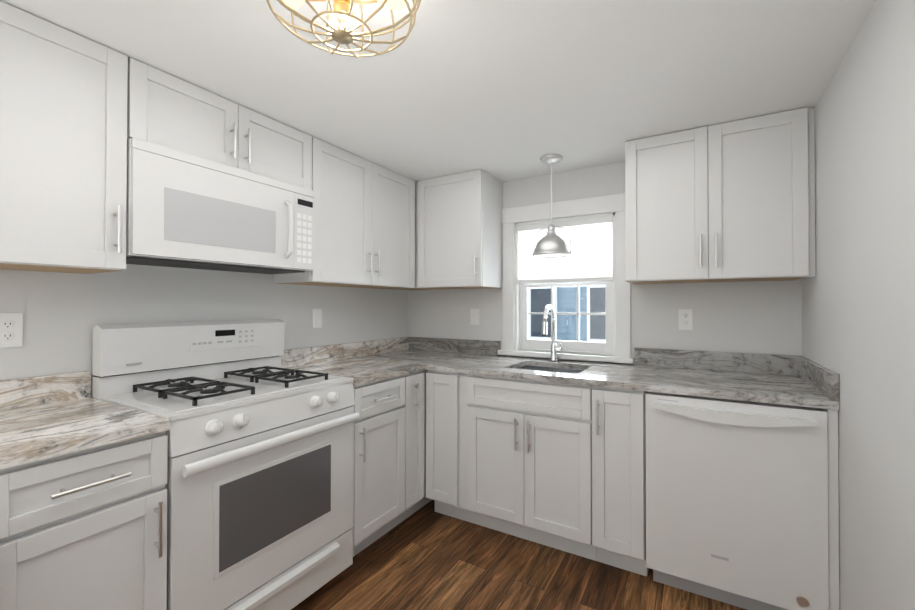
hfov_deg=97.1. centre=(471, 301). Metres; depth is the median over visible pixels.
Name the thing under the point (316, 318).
light switch
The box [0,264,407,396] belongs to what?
wall
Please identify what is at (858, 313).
wall
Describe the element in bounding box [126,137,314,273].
over-the-range microwave
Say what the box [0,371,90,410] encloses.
backsplash
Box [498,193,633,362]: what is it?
window
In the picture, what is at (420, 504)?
base cabinet
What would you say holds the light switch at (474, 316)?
attached to the wall at (762, 317)
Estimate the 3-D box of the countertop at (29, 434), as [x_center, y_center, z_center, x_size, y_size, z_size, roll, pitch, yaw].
[-1.294,0.377,1.228,0.633,0.030,0.388,0,-1,30]
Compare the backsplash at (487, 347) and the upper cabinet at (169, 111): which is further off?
the backsplash at (487, 347)
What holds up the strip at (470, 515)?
on the floor
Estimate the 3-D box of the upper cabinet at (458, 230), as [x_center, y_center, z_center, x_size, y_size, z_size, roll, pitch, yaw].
[-0.234,-0.470,2.893,0.838,0.749,0.358,0,-1,30]
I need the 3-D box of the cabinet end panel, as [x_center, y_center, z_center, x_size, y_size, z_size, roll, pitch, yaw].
[1.486,0.839,1.754,0.030,0.883,0.618,0,-1,30]
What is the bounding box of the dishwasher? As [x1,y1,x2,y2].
[645,391,828,609]
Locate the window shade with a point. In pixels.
(589, 259)
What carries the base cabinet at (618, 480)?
on the floor
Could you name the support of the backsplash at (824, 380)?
attached to the wall at (858, 313)
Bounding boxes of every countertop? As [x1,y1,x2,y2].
[0,397,170,469]
[287,357,431,385]
[361,349,838,409]
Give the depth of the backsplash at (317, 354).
2.60 m
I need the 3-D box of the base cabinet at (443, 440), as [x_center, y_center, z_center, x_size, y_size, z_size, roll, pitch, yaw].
[-0.025,0.847,2.612,0.224,0.883,0.620,0,-1,30]
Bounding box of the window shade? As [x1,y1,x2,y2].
[518,216,612,283]
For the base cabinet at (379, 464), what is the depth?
2.07 m
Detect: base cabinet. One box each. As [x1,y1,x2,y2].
[0,431,167,609]
[353,375,404,556]
[392,371,424,528]
[412,370,431,513]
[426,370,465,520]
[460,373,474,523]
[467,374,595,560]
[592,386,648,575]
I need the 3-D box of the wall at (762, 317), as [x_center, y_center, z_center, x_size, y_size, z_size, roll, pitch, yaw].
[0.609,0.221,2.702,2.790,2.137,0.150,0,-1,30]
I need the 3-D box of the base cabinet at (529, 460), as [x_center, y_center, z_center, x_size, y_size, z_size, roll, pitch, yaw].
[0.415,0.845,2.341,0.686,0.883,0.658,0,-1,30]
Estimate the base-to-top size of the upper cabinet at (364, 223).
0.749 m
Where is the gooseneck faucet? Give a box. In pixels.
[542,305,561,360]
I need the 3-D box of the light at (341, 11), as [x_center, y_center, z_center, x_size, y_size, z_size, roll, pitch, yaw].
[-0.318,-0.755,0.995,0.391,0.218,0.391,0,-1,30]
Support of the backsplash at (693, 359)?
attached to the wall at (762, 317)
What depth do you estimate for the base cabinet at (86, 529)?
1.09 m
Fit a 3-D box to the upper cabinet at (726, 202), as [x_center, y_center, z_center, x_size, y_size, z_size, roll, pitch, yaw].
[1.222,-0.479,2.066,0.786,0.744,0.358,0,-1,30]
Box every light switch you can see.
[312,309,321,327]
[470,309,478,324]
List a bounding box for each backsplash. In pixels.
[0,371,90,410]
[280,337,407,367]
[408,337,500,354]
[634,348,791,374]
[792,355,838,401]
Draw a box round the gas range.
[92,319,358,609]
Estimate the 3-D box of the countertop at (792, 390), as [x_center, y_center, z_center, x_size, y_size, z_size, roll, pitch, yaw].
[0.415,0.387,2.359,2.486,0.030,0.633,0,-1,30]
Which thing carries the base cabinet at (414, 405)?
on the floor
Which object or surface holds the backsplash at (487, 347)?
attached to the wall at (762, 317)
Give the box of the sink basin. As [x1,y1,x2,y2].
[516,365,583,373]
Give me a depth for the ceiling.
1.47 m
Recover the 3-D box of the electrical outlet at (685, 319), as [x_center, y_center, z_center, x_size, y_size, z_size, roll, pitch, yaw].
[1.204,0.100,2.273,0.070,0.116,0.008,0,-1,30]
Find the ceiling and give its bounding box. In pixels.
[0,0,875,181]
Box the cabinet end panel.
[824,409,839,609]
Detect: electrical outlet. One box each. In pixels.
[0,313,22,347]
[678,309,692,329]
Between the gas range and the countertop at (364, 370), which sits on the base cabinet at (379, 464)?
the countertop at (364, 370)
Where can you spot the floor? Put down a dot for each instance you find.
(426, 557)
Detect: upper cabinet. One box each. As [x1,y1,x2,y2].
[0,1,127,273]
[127,57,311,189]
[273,137,414,288]
[393,169,502,289]
[625,107,815,283]
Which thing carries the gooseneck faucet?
on the countertop at (792, 390)
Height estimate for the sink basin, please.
0.193 m
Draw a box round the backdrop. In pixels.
[529,286,605,341]
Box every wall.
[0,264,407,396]
[408,161,801,363]
[801,0,914,609]
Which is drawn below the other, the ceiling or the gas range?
the gas range
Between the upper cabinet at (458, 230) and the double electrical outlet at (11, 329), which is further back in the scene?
the upper cabinet at (458, 230)
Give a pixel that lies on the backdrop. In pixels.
(534, 306)
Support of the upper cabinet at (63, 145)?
attached to the wall at (64, 314)
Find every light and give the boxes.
[266,0,420,57]
[532,154,571,257]
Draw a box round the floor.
[291,500,746,609]
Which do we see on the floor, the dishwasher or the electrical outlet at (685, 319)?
the dishwasher
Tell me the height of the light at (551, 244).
0.580 m

